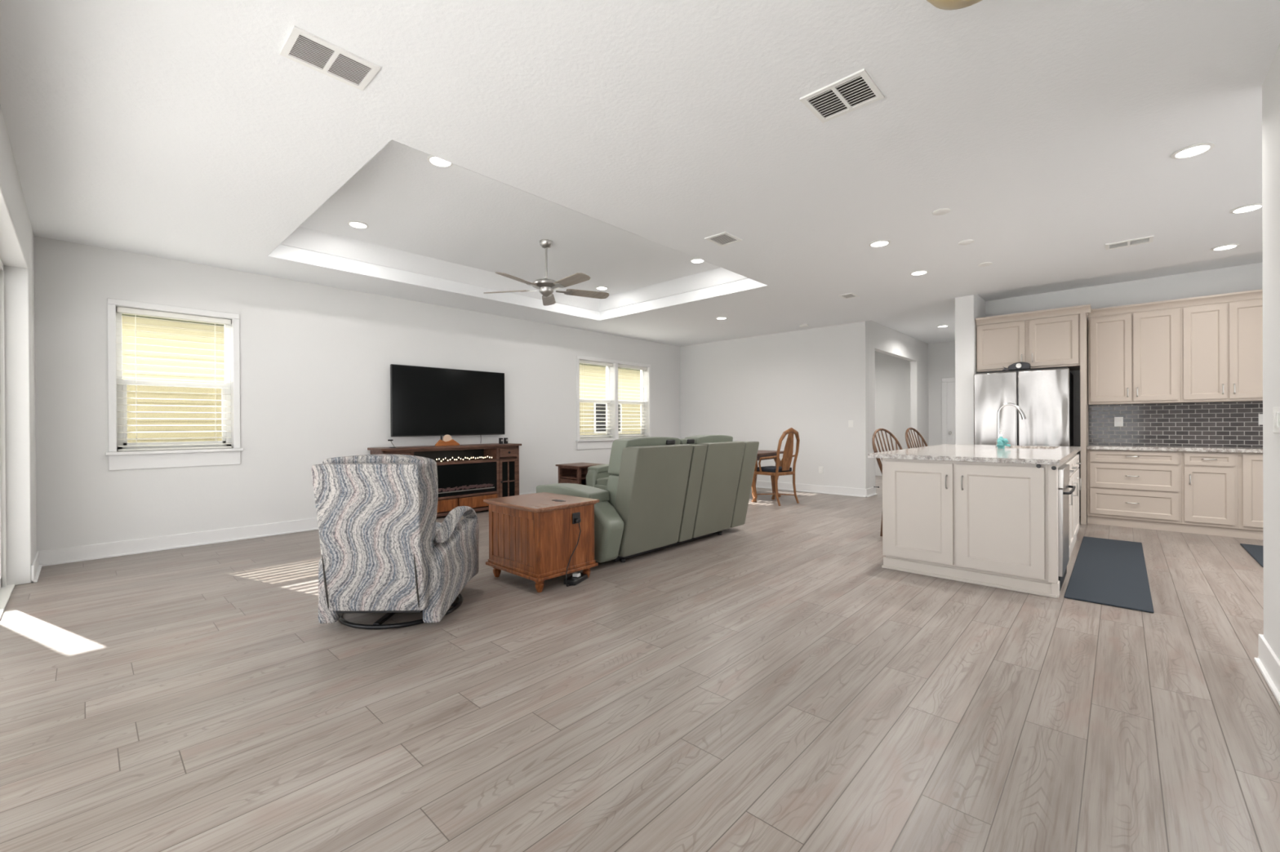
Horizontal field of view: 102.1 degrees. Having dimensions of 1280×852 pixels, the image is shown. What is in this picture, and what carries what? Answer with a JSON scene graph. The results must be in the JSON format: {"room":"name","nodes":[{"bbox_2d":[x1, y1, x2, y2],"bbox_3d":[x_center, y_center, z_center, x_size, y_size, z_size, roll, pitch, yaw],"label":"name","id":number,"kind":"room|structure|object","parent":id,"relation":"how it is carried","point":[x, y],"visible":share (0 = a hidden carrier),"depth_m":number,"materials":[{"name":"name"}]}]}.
{"room":"open-plan living room","nodes":[
{"label":"open-plan living room","id":0,"kind":"room"},
{"bbox_2d":[0,104,36,585],"bbox_3d":[-2.604,-0.295,1.844,7.355,3.000,0.280,0,0,43],"label":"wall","id":1,"kind":"structure","parent":0,"point":[16,233],"depth_m":3.93,"materials":[{"name":"white paint"}]},
{"bbox_2d":[0,258,14,618],"bbox_3d":[-2.387,-0.006,1.618,6.600,2.420,0.160,0,0,43],"label":"door","id":2,"kind":"structure","parent":1,"relation":"in","point":[6,591],"depth_m":3.85,"materials":[{"name":"white plastic"}]},
{"bbox_2d":[31,551,41,582],"bbox_3d":[-4.932,1.145,4.230,0.690,0.135,0.030,0,0,43],"label":"baseboard","id":3,"kind":"structure","parent":1,"relation":"attached to","point":[36,568],"depth_m":4.11,"materials":[{"name":"white wood"}]},
{"bbox_2d":[34,235,680,551],"bbox_3d":[-2.275,-0.511,7.748,0.200,3.400,9.380,0,0,43],"label":"wall","id":4,"kind":"structure","parent":0,"point":[316,360],"depth_m":5.71,"materials":[{"name":"white paint"}]},
{"bbox_2d":[115,307,231,451],"bbox_3d":[-4.688,-0.444,5.229,0.065,1.365,0.865,0,0,43],"label":"window","id":5,"kind":"structure","parent":4,"relation":"in","point":[118,318],"depth_m":5.16,"materials":[{"name":"white plastic"}]},
{"bbox_2d":[116,306,231,451],"bbox_3d":[-4.627,-0.444,5.173,0.064,1.357,0.849,0,0,43],"label":"window blind","id":6,"kind":"object","parent":5,"relation":"attached to","point":[119,309],"visible":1,"depth_m":5.13,"materials":[{"name":"white plastic"}]},
{"bbox_2d":[105,297,243,471],"bbox_3d":[-4.555,-0.387,5.107,0.055,1.590,1.015,0,0,43],"label":"trim","id":7,"kind":"structure","parent":4,"relation":"attached to","point":[123,460],"depth_m":5.03,"materials":[{"name":"white wood"}]},
{"bbox_2d":[39,492,536,566],"bbox_3d":[-2.155,1.121,7.703,0.030,0.135,8.900,0,0,43],"label":"baseboard","id":8,"kind":"structure","parent":4,"relation":"attached to","point":[106,550],"depth_m":5.06,"materials":[{"name":"white wood"}]},
{"bbox_2d":[390,364,505,439],"bbox_3d":[-2.611,-0.265,7.168,0.087,1.046,1.640,0,0,43],"label":"television","id":9,"kind":"object","parent":4,"relation":"attached to","point":[424,401],"visible":1,"depth_m":7.05,"materials":[{"name":"black plastic"}]},
{"bbox_2d":[579,363,610,439],"bbox_3d":[-0.870,-0.461,9.337,0.065,1.395,0.860,0,0,43],"label":"window","id":10,"kind":"structure","parent":4,"relation":"in","point":[607,373],"depth_m":9.59,"materials":[{"name":"white plastic"}]},
{"bbox_2d":[579,360,613,439],"bbox_3d":[-0.810,-0.461,9.281,0.064,1.387,0.844,0,0,43],"label":"window blind","id":11,"kind":"object","parent":10,"relation":"attached to","point":[583,362],"visible":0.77,"depth_m":9.27,"materials":[{"name":"white"}]},
{"bbox_2d":[576,355,651,449],"bbox_3d":[-0.418,-0.406,9.559,0.055,1.620,1.950,0,0,43],"label":"trim","id":12,"kind":"structure","parent":4,"relation":"attached to","point":[593,443],"depth_m":9.35,"materials":[{"name":"white wood"}]},
{"bbox_2d":[617,367,644,437],"bbox_3d":[-0.231,-0.466,10.026,0.065,1.395,0.860,0,0,43],"label":"window","id":13,"kind":"structure","parent":4,"relation":"in","point":[642,375],"depth_m":10.28,"materials":[{"name":"white plastic"}]},
{"bbox_2d":[617,364,647,438],"bbox_3d":[-0.170,-0.466,9.970,0.064,1.387,0.844,0,0,43],"label":"window blind","id":14,"kind":"object","parent":13,"relation":"attached to","point":[619,365],"visible":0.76,"depth_m":9.96,"materials":[{"name":"white"}]},
{"bbox_2d":[0,475,1279,851],"bbox_3d":[2.705,1.166,5.617,10.190,0.001,12.900,0,0,43],"label":"floor","id":15,"kind":"structure","parent":0,"point":[764,684],"depth_m":2.17,"materials":[{"name":"grey wood"}]},
{"bbox_2d":[311,454,479,629],"bbox_3d":[-1.545,0.681,3.353,0.769,1.021,0.996,0,0,0],"label":"recliner","id":16,"kind":"object","parent":15,"relation":"on","point":[384,548],"visible":1,"depth_m":2.94,"materials":[{"name":"grey"}]},
{"bbox_2d":[431,520,436,547],"bbox_3d":[-1.526,0.696,3.175,0.520,0.280,0.268,0,0,0],"label":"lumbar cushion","id":17,"kind":"object","parent":16,"relation":"on","point":[433,523],"depth_m":3.18,"materials":[{"name":"grey fabric"}]},
{"bbox_2d":[435,522,442,532],"bbox_3d":[-1.526,0.795,3.441,0.500,0.200,0.700,0,0,0],"label":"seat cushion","id":18,"kind":"object","parent":16,"relation":"on","point":[437,524],"depth_m":3.66,"materials":[{"name":"grey fabric"}]},
{"bbox_2d":[454,518,476,529],"bbox_3d":[-1.223,0.728,3.596,0.095,0.130,0.310,0,0,0],"label":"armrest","id":19,"kind":"object","parent":16,"relation":"on","point":[466,523],"depth_m":3.57,"materials":[{"name":"grey fabric"}]},
{"bbox_2d":[367,443,521,516],"bbox_3d":[-2.538,0.727,6.950,0.456,0.930,1.950,0,0,43],"label":"media console","id":20,"kind":"object","parent":15,"relation":"on","point":[468,482],"visible":0.61,"depth_m":7.03,"materials":[{"name":"brown wood"}]},
{"bbox_2d":[435,435,459,446],"bbox_3d":[-2.552,0.188,6.844,0.042,0.147,0.338,0,0,43],"label":"decor","id":21,"kind":"object","parent":20,"relation":"on","point":[446,440],"visible":1,"depth_m":6.84,"materials":[{"name":"orange wood"}]},
{"bbox_2d":[436,456,492,462],"bbox_3d":[-2.406,0.435,6.826,0.027,0.056,1.012,0,0,43],"label":"string lights","id":22,"kind":"object","parent":20,"relation":"on","point":[487,456],"visible":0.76,"depth_m":6.90,"materials":[{"name":"white plastic"}]},
{"bbox_2d":[498,438,502,444],"bbox_3d":[-2.005,0.214,7.462,0.053,0.085,0.044,0,0,43],"label":"speaker","id":23,"kind":"object","parent":20,"relation":"on","point":[500,440],"visible":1,"depth_m":7.44},
{"bbox_2d":[503,437,507,444],"bbox_3d":[-1.950,0.214,7.520,0.053,0.085,0.044,0,0,43],"label":"speaker","id":24,"kind":"object","parent":20,"relation":"on","point":[505,439],"visible":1,"depth_m":7.50},
{"bbox_2d":[483,492,599,592],"bbox_3d":[-0.768,0.882,4.055,0.729,0.615,0.595,0,0,43],"label":"end table","id":25,"kind":"object","parent":15,"relation":"on","point":[540,537],"visible":0.98,"depth_m":3.85,"materials":[{"name":"brown wood"}]},
{"bbox_2d":[564,572,587,586],"bbox_3d":[-0.485,1.155,3.954,0.100,0.064,0.220,0,0,23],"label":"power strip","id":26,"kind":"object","parent":15,"relation":"on","point":[577,578],"visible":0.99,"depth_m":3.90,"materials":[{"name":"black plastic"}]},
{"bbox_2d":[555,462,603,485],"bbox_3d":[-0.898,0.881,7.844,0.540,0.600,0.540,0,0,43],"label":"side table","id":27,"kind":"object","parent":15,"relation":"on","point":[575,473],"visible":0.47,"depth_m":7.79,"materials":[{"name":"brown wood"}]},
{"bbox_2d":[560,474,586,479],"bbox_3d":[-0.898,0.911,7.845,0.460,0.300,0.460,0,0,43],"label":"shelf","id":28,"kind":"object","parent":27,"relation":"attached to","point":[563,477],"depth_m":7.79,"materials":[{"name":"brown wood"}]},
{"bbox_2d":[586,464,611,490],"bbox_3d":[-0.051,0.673,7.523,1.004,1.009,1.165,0,0,43],"label":"recliner","id":29,"kind":"object","parent":15,"relation":"on","point":[597,477],"visible":0.09,"depth_m":7.37,"materials":[{"name":"green leather"}]},
{"bbox_2d":[596,477,608,485],"bbox_3d":[-0.185,0.809,7.379,0.570,0.180,0.690,0,0,43],"label":"seat cushion","id":30,"kind":"object","parent":29,"relation":"on","point":[600,481],"depth_m":7.24,"materials":[{"name":"green leather"}]},
{"bbox_2d":[536,435,759,563],"bbox_3d":[0.156,0.639,5.289,1.165,1.084,2.229,0,0,43],"label":"reclining sofa","id":31,"kind":"object","parent":15,"relation":"on","point":[660,492],"visible":0.92,"depth_m":4.68,"materials":[{"name":"green leather"}]},
{"bbox_2d":[605,474,618,507],"bbox_3d":[0.005,0.563,4.754,0.249,0.320,0.735,0,0,43],"label":"cushion","id":32,"kind":"object","parent":31,"relation":"on","point":[612,485],"depth_m":4.47,"materials":[{"name":"green leather"}]},
{"bbox_2d":[608,436,679,475],"bbox_3d":[0.050,0.261,4.710,0.247,0.325,0.735,0,0,43],"label":"cushion","id":33,"kind":"object","parent":31,"relation":"on","point":[619,458],"depth_m":4.46,"materials":[{"name":"green leather"}]},
{"bbox_2d":[680,438,695,444],"bbox_3d":[0.398,0.343,5.066,0.230,0.435,0.204,0,0,43],"label":"cushion","id":34,"kind":"object","parent":31,"relation":"on","point":[686,442],"depth_m":4.97,"materials":[{"name":"green leather"}]},
{"bbox_2d":[684,435,733,444],"bbox_3d":[0.698,0.255,5.407,0.247,0.325,0.650,0,0,43],"label":"cushion","id":35,"kind":"object","parent":31,"relation":"on","point":[700,439],"depth_m":5.27,"materials":[{"name":"green leather"}]},
{"bbox_2d":[751,450,783,502],"bbox_3d":[1.475,0.800,8.710,1.720,0.769,0.960,0,0,43],"label":"dining table","id":36,"kind":"object","parent":15,"relation":"on","point":[761,454],"visible":0.25,"depth_m":8.09,"materials":[{"name":"brown wood"}]},
{"bbox_2d":[751,427,799,506],"bbox_3d":[2.071,0.600,7.844,0.580,1.153,0.626,0,0,-35],"label":"dining chair","id":37,"kind":"object","parent":15,"relation":"on","point":[774,472],"visible":0.96,"depth_m":7.70,"materials":[{"name":"brown wood"}]},
{"bbox_2d":[871,428,902,536],"bbox_3d":[2.731,0.597,5.446,0.434,1.142,0.472,0,0,-25],"label":"bar stool","id":38,"kind":"object","parent":15,"relation":"on","point":[878,460],"visible":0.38,"depth_m":5.58,"materials":[{"name":"brown wood"}]},
{"bbox_2d":[905,427,928,448],"bbox_3d":[3.496,0.590,6.257,0.434,1.142,0.472,0,0,-33],"label":"bar stool","id":39,"kind":"object","parent":15,"relation":"on","point":[908,428],"visible":0.25,"depth_m":6.41,"materials":[{"name":"brown wood"}]},
{"bbox_2d":[881,453,1081,598],"bbox_3d":[3.249,0.711,4.764,1.176,0.908,2.485,0,0,43],"label":"kitchen island","id":40,"kind":"object","parent":15,"relation":"on","point":[995,525],"visible":0.75,"depth_m":3.86,"materials":[{"name":"white wood"}]},
{"bbox_2d":[867,444,1080,465],"bbox_3d":[3.231,0.239,4.832,1.245,0.034,2.565,0,0,43],"label":"island countertop","id":41,"kind":"structure","parent":40,"relation":"on","point":[1033,455],"depth_m":4.22,"materials":[{"name":"stone"}]},
{"bbox_2d":[997,430,1004,448],"bbox_3d":[3.567,0.131,5.109,0.060,0.178,0.060,0,0,43],"label":"soap bottle","id":42,"kind":"object","parent":41,"relation":"on","point":[1001,431],"visible":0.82,"depth_m":5.10,"materials":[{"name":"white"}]},
{"bbox_2d":[996,438,1010,448],"bbox_3d":[3.508,0.165,5.007,0.106,0.098,0.101,0,0,3],"label":"dish scrubber","id":43,"kind":"object","parent":41,"relation":"on","point":[1002,442],"visible":1,"depth_m":4.98,"materials":[{"name":"teal plastic"}]},
{"bbox_2d":[995,403,1026,447],"bbox_3d":[3.796,-0.011,5.305,0.265,0.458,0.117,0,0,43],"label":"faucet","id":44,"kind":"object","parent":41,"relation":"on","point":[1020,411],"visible":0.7,"depth_m":5.38,"materials":[{"name":"silver metal"}]},
{"bbox_2d":[1057,464,1075,591],"bbox_3d":[3.139,0.724,3.798,0.084,0.848,0.590,0,0,43],"label":"dishwasher","id":45,"kind":"object","parent":40,"relation":"in","point":[1064,470],"visible":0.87,"depth_m":3.62,"materials":[{"name":"silver metal"}]},
{"bbox_2d":[973,367,1073,446],"bbox_3d":[4.887,0.224,6.581,0.940,1.815,0.868,0,0,43],"label":"refrigerator","id":46,"kind":"object","parent":15,"relation":"on","point":[1045,397],"visible":0.37,"depth_m":6.23,"materials":[{"name":"grey metal"}]},
{"bbox_2d":[1002,362,1030,370],"bbox_3d":[4.599,-0.732,6.329,0.285,0.092,0.072,0,0,43],"label":"ornament","id":47,"kind":"object","parent":46,"relation":"on","point":[1018,366],"visible":1,"depth_m":6.29,"materials":[{"name":"grey"}]},
{"bbox_2d":[975,304,1091,524],"bbox_3d":[5.019,-0.125,6.597,1.128,2.552,0.730,0,0,43],"label":"cabinet","id":48,"kind":"object","parent":15,"relation":"on","point":[1054,338],"visible":0.92,"depth_m":6.26,"materials":[{"name":"beige wood"}]},
{"bbox_2d":[1063,536,1154,613],"bbox_3d":[3.898,1.156,4.290,0.435,0.012,2.520,0,0,43],"label":"kitchen mat","id":49,"kind":"object","parent":15,"relation":"on","point":[1105,571],"visible":1,"depth_m":3.98,"materials":[{"name":"grey rubber"}]},
{"bbox_2d":[1087,449,1182,532],"bbox_3d":[5.722,0.711,6.015,0.770,0.875,0.625,0,0,43],"label":"base cabinet","id":50,"kind":"object","parent":15,"relation":"on","point":[1133,489],"visible":0.97,"depth_m":5.80,"materials":[{"name":"beige wood"}]},
{"bbox_2d":[1086,444,1262,453],"bbox_3d":[6.087,0.251,5.676,1.770,0.038,0.620,0,0,43],"label":"countertop","id":51,"kind":"structure","parent":50,"relation":"on","point":[1120,447],"depth_m":5.60,"materials":[{"name":"stone"}]},
{"bbox_2d":[1181,451,1238,537],"bbox_3d":[6.151,0.709,5.617,0.400,0.875,0.625,0,0,43],"label":"base cabinet","id":52,"kind":"object","parent":15,"relation":"on","point":[1209,480],"visible":0.94,"depth_m":5.42,"materials":[{"name":"beige wood"}]},
{"bbox_2d":[1237,453,1262,540],"bbox_3d":[6.529,0.708,5.290,0.600,0.875,0.590,0,0,43],"label":"base cabinet","id":53,"kind":"object","parent":15,"relation":"on","point":[1250,464],"visible":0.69,"depth_m":5.23,"materials":[{"name":"beige wood"}]},
{"bbox_2d":[1240,543,1263,567],"bbox_3d":[5.670,1.146,4.412,0.605,0.012,1.070,0,0,43],"label":"kitchen mat","id":54,"kind":"object","parent":15,"relation":"on","point":[1255,552],"visible":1,"depth_m":4.70,"materials":[{"name":"grey rubber"}]},
{"bbox_2d":[0,0,1279,346],"bbox_3d":[1.382,-1.823,4.204,10.390,0.300,9.180,0,0,43],"label":"ceiling","id":55,"kind":"structure","parent":0,"point":[1049,131],"depth_m":3.08,"materials":[{"name":"white paint"}]},
{"bbox_2d":[280,25,380,90],"bbox_3d":[-1.393,-1.648,2.333,0.230,0.009,0.340,0,0,43],"label":"ceiling vent","id":56,"kind":"object","parent":55,"relation":"in","point":[302,46],"visible":1,"depth_m":2.32,"materials":[{"name":"white plastic"}]},
{"bbox_2d":[346,221,368,228],"bbox_3d":[-2.728,-1.947,5.004,0.184,0.010,0.184,0,0,43],"label":"recessed light","id":57,"kind":"object","parent":55,"relation":"in","point":[358,224],"visible":1,"depth_m":5.00,"materials":[{"name":"white plastic"}]},
{"bbox_2d":[426,155,453,167],"bbox_3d":[-1.470,-1.951,3.809,0.184,0.010,0.184,0,0,43],"label":"recessed light","id":58,"kind":"object","parent":55,"relation":"in","point":[433,160],"visible":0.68,"depth_m":3.82,"materials":[{"name":"white plastic"}]},
{"bbox_2d":[483,239,608,306],"bbox_3d":[-0.973,-1.667,5.459,1.326,0.592,1.358,0,0,43],"label":"ceiling fan","id":59,"kind":"object","parent":55,"relation":"hanging from","point":[546,286],"visible":1,"depth_m":5.45,"materials":[{"name":"silver metal"}]},
{"bbox_2d":[595,286,608,289],"bbox_3d":[-0.543,-1.965,7.370,0.184,0.010,0.184,0,0,43],"label":"recessed light","id":60,"kind":"object","parent":55,"relation":"in","point":[597,287],"visible":1,"depth_m":7.36,"materials":[{"name":"white"}]},
{"bbox_2d":[689,257,704,263],"bbox_3d":[0.686,-1.969,6.159,0.184,0.010,0.184,0,0,43],"label":"recessed light","id":61,"kind":"object","parent":55,"relation":"in","point":[695,260],"visible":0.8,"depth_m":6.16,"materials":[{"name":"white"}]},
{"bbox_2d":[715,316,727,319],"bbox_3d":[1.267,-1.677,8.038,0.184,0.010,0.184,0,0,43],"label":"recessed light","id":62,"kind":"object","parent":55,"relation":"in","point":[718,317],"visible":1,"depth_m":8.01,"materials":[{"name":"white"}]},
{"bbox_2d":[704,231,742,246],"bbox_3d":[0.745,-1.666,4.612,0.220,0.009,0.270,0,0,43],"label":"ceiling vent","id":63,"kind":"object","parent":55,"relation":"in","point":[724,238],"visible":1,"depth_m":4.61,"materials":[{"name":"white plastic"}]},
{"bbox_2d":[799,324,808,327],"bbox_3d":[2.738,-1.673,8.637,0.144,0.037,0.144,0,0,43],"label":"smoke detector","id":64,"kind":"object","parent":55,"relation":"attached to","point":[801,325],"visible":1,"depth_m":8.59,"materials":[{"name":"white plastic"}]},
{"bbox_2d":[800,68,884,123],"bbox_3d":[1.023,-1.663,2.620,0.320,0.009,0.280,0,0,43],"label":"ceiling vent","id":65,"kind":"object","parent":55,"relation":"in","point":[855,91],"visible":1,"depth_m":2.61,"materials":[{"name":"white plastic"}]},
{"bbox_2d":[838,293,858,298],"bbox_3d":[2.696,-1.682,6.683,0.180,0.009,0.240,0,0,43],"label":"ceiling vent","id":66,"kind":"object","parent":55,"relation":"in","point":[848,295],"visible":1,"depth_m":6.67,"materials":[{"name":"white plastic"}]},
{"bbox_2d":[868,240,890,247],"bbox_3d":[2.198,-1.674,4.743,0.184,0.010,0.184,0,0,43],"label":"recessed light","id":67,"kind":"object","parent":55,"relation":"in","point":[877,243],"visible":1,"depth_m":4.74,"materials":[{"name":"white"}]},
{"bbox_2d":[909,270,928,275],"bbox_3d":[3.062,-1.681,5.674,0.184,0.010,0.184,0,0,43],"label":"recessed light","id":68,"kind":"object","parent":55,"relation":"in","point":[918,272],"visible":1,"depth_m":5.67,"materials":[{"name":"white"}]},
{"bbox_2d":[932,208,951,215],"bbox_3d":[2.354,-1.672,4.038,0.124,0.012,0.124,0,0,43],"label":"cover","id":69,"kind":"object","parent":55,"relation":"attached to","point":[942,211],"visible":1,"depth_m":4.02,"materials":[{"name":"white plastic"}]},
{"bbox_2d":[926,0,982,9],"bbox_3d":[1.096,-1.540,1.714,0.330,0.250,0.330,0,0,43],"label":"lamp","id":70,"kind":"object","parent":55,"relation":"attached to","point":[941,4],"visible":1,"depth_m":1.77,"materials":[{"name":"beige glass"}]},
{"bbox_2d":[958,239,973,244],"bbox_3d":[2.980,-1.677,4.726,0.124,0.012,0.124,0,0,43],"label":"cover","id":71,"kind":"object","parent":55,"relation":"attached to","point":[970,241],"visible":1,"depth_m":4.71,"materials":[{"name":"white plastic"}]},
{"bbox_2d":[977,262,991,266],"bbox_3d":[3.593,-1.682,5.385,0.124,0.012,0.124,0,0,43],"label":"cover","id":72,"kind":"object","parent":55,"relation":"attached to","point":[986,264],"visible":1,"depth_m":5.36,"materials":[{"name":"white plastic"}]},
{"bbox_2d":[1105,235,1153,250],"bbox_3d":[4.507,-1.687,4.768,0.320,0.009,0.200,0,0,43],"label":"ceiling vent","id":73,"kind":"object","parent":55,"relation":"in","point":[1145,239],"visible":1,"depth_m":4.75,"materials":[{"name":"white plastic"}]},
{"bbox_2d":[1170,142,1214,159],"bbox_3d":[3.367,-1.677,3.152,0.184,0.010,0.184,0,0,43],"label":"recessed light","id":74,"kind":"object","parent":55,"relation":"in","point":[1197,148],"visible":1,"depth_m":3.15,"materials":[{"name":"white"}]},
{"bbox_2d":[1210,243,1239,250],"bbox_3d":[5.542,-1.693,4.899,0.184,0.010,0.184,0,0,43],"label":"recessed light","id":75,"kind":"object","parent":55,"relation":"in","point":[1235,245],"visible":1,"depth_m":4.88,"materials":[{"name":"white"}]},
{"bbox_2d":[1229,203,1262,213],"bbox_3d":[4.707,-1.686,4.008,0.184,0.010,0.184,0,0,43],"label":"recessed light","id":76,"kind":"object","parent":55,"relation":"in","point":[1249,207],"visible":0.94,"depth_m":4.00,"materials":[{"name":"white"}]},
{"bbox_2d":[680,320,868,488],"bbox_3d":[2.294,-0.542,9.713,3.820,3.400,0.120,0,0,43],"label":"wall","id":77,"kind":"structure","parent":0,"point":[812,382],"depth_m":9.22,"materials":[{"name":"white paint"}]},
{"bbox_2d":[755,480,877,497],"bbox_3d":[2.410,1.090,9.809,3.850,0.135,0.460,0,0,43],"label":"baseboard","id":78,"kind":"structure","parent":77,"relation":"attached to","point":[847,491],"depth_m":8.85,"materials":[{"name":"white wood"}]},
{"bbox_2d":[818,466,823,473],"bbox_3d":[3.107,0.756,8.880,0.080,0.116,0.009,0,0,43],"label":"outlet","id":79,"kind":"object","parent":77,"relation":"attached to","point":[820,468],"visible":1,"depth_m":8.87,"materials":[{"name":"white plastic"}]},
{"bbox_2d":[848,420,853,427],"bbox_3d":[3.476,-0.035,8.530,0.080,0.116,0.010,0,0,43],"label":"light switch","id":80,"kind":"object","parent":77,"relation":"attached to","point":[850,422],"visible":1,"depth_m":8.53,"materials":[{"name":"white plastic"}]},
{"bbox_2d":[867,320,928,488],"bbox_3d":[4.920,-0.406,9.820,0.120,3.100,3.610,0,0,43],"label":"wall","id":81,"kind":"structure","parent":0,"point":[882,339],"depth_m":9.87,"materials":[{"name":"white paint"}]},
{"bbox_2d":[875,341,955,475],"bbox_3d":[5.662,-0.415,11.677,4.800,3.100,0.120,0,0,43],"label":"wall","id":82,"kind":"structure","parent":0,"point":[892,374],"depth_m":11.46,"materials":[{"name":"white paint"}]},
{"bbox_2d":[942,377,955,444],"bbox_3d":[6.731,0.062,10.564,0.980,2.140,0.060,0,0,43],"label":"trim","id":83,"kind":"structure","parent":82,"relation":"attached to","point":[944,380],"depth_m":10.84,"materials":[{"name":"white wood"}]},
{"bbox_2d":[946,382,955,444],"bbox_3d":[6.718,0.102,10.549,0.800,2.040,0.090,0,0,43],"label":"door","id":84,"kind":"structure","parent":82,"relation":"in","point":[950,385],"depth_m":10.77,"materials":[{"name":"white wood"}]},
{"bbox_2d":[955,294,985,444],"bbox_3d":[5.776,-0.408,8.410,0.215,3.100,4.510,0,0,43],"label":"wall column","id":85,"kind":"structure","parent":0,"point":[969,308],"depth_m":6.76,"materials":[{"name":"white paint"}]},
{"bbox_2d":[871,251,1262,343],"bbox_3d":[5.870,-1.808,8.380,9.500,0.100,4.610,0,0,43],"label":"ceiling","id":86,"kind":"structure","parent":0,"point":[1253,258],"depth_m":6.65,"materials":[{"name":"white paint"}]},
{"bbox_2d":[937,324,948,327],"bbox_3d":[5.311,-1.752,9.071,0.184,0.010,0.184,0,0,43],"label":"recessed light","id":87,"kind":"object","parent":86,"relation":"in","point":[941,326],"visible":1,"depth_m":9.05,"materials":[{"name":"white"}]},
{"bbox_2d":[985,262,1262,516],"bbox_3d":[6.608,-0.381,5.706,4.685,3.050,0.120,0,0,43],"label":"wall","id":88,"kind":"structure","parent":0,"point":[1246,277],"depth_m":6.25,"materials":[{"name":"white paint"}]},
{"bbox_2d":[1088,307,1180,404],"bbox_3d":[5.801,-0.792,6.095,0.775,1.060,0.365,0,0,43],"label":"upper cabinet","id":89,"kind":"object","parent":88,"relation":"attached to","point":[1134,357],"visible":1,"depth_m":5.97,"materials":[{"name":"beige wood"}]},
{"bbox_2d":[1087,288,1262,317],"bbox_3d":[6.232,-1.361,5.492,2.240,0.085,0.075,0,0,43],"label":"crown molding","id":90,"kind":"structure","parent":89,"relation":"attached to","point":[1255,294],"depth_m":5.72,"materials":[{"name":"beige wood"}]},
{"bbox_2d":[1088,401,1262,447],"bbox_3d":[6.299,-0.017,5.905,1.770,0.491,0.009,0,0,43],"label":"backsplash","id":91,"kind":"structure","parent":88,"relation":"attached to","point":[1205,424],"depth_m":5.97,"materials":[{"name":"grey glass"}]},
{"bbox_2d":[1114,417,1123,426],"bbox_3d":[5.845,-0.053,6.314,0.080,0.116,0.009,0,0,43],"label":"outlet","id":92,"kind":"object","parent":91,"relation":"attached to","point":[1118,421],"visible":1,"depth_m":6.31,"materials":[{"name":"white plastic"}]},
{"bbox_2d":[1116,418,1120,424],"bbox_3d":[5.844,-0.053,6.312,0.032,0.070,0.004,0,0,43],"label":"receptacle","id":93,"kind":"object","parent":92,"relation":"attached to","point":[1118,420],"depth_m":6.31,"materials":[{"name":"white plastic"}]},
{"bbox_2d":[1258,413,1262,425],"bbox_3d":[6.683,-0.071,5.536,0.080,0.116,0.009,0,0,43],"label":"outlet","id":94,"kind":"object","parent":91,"relation":"attached to","point":[1260,415],"visible":0.49,"depth_m":5.55,"materials":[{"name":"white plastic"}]},
{"bbox_2d":[1179,297,1262,403],"bbox_3d":[6.341,-0.794,5.593,0.700,1.060,0.365,0,0,43],"label":"upper cabinet","id":95,"kind":"object","parent":88,"relation":"attached to","point":[1221,344],"visible":0.8,"depth_m":5.51,"materials":[{"name":"beige wood"}]},
{"bbox_2d":[1262,44,1279,660],"bbox_3d":[1.580,-0.291,0.857,0.120,2.950,4.530,0,0,43],"label":"wall","id":96,"kind":"structure","parent":0,"point":[1271,84],"depth_m":2.41,"materials":[{"name":"white paint"}]},
{"bbox_2d":[1253,634,1279,706],"bbox_3d":[1.683,1.116,0.984,0.150,0.135,4.280,0,0,43],"label":"baseboard","id":97,"kind":"structure","parent":96,"relation":"attached to","point":[1268,663],"depth_m":2.38,"materials":[{"name":"white wood"}]},
{"bbox_2d":[1272,406,1279,433],"bbox_3d":[2.838,-0.026,2.305,0.010,0.116,0.150,0,0,43],"label":"light switch","id":98,"kind":"object","parent":96,"relation":"attached to","point":[1276,411],"visible":1,"depth_m":2.29,"materials":[{"name":"white plastic"}]},
{"label":"outside","id":99,"kind":"structure","parent":0,"visible":0},
{"bbox_3d":[0.008,1.379,26.923,43.350,0.200,40.560,0,0,43],"label":"ground","id":100,"kind":"structure","parent":99,"visible":0},
{"bbox_2d":[121,313,640,442],"bbox_3d":[-7.962,-0.939,11.487,8.500,4.600,18.600,0,0,43],"label":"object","id":101,"kind":"structure","parent":100,"relation":"on","point":[629,412],"depth_m":7.47,"materials":[{"name":"beige"}]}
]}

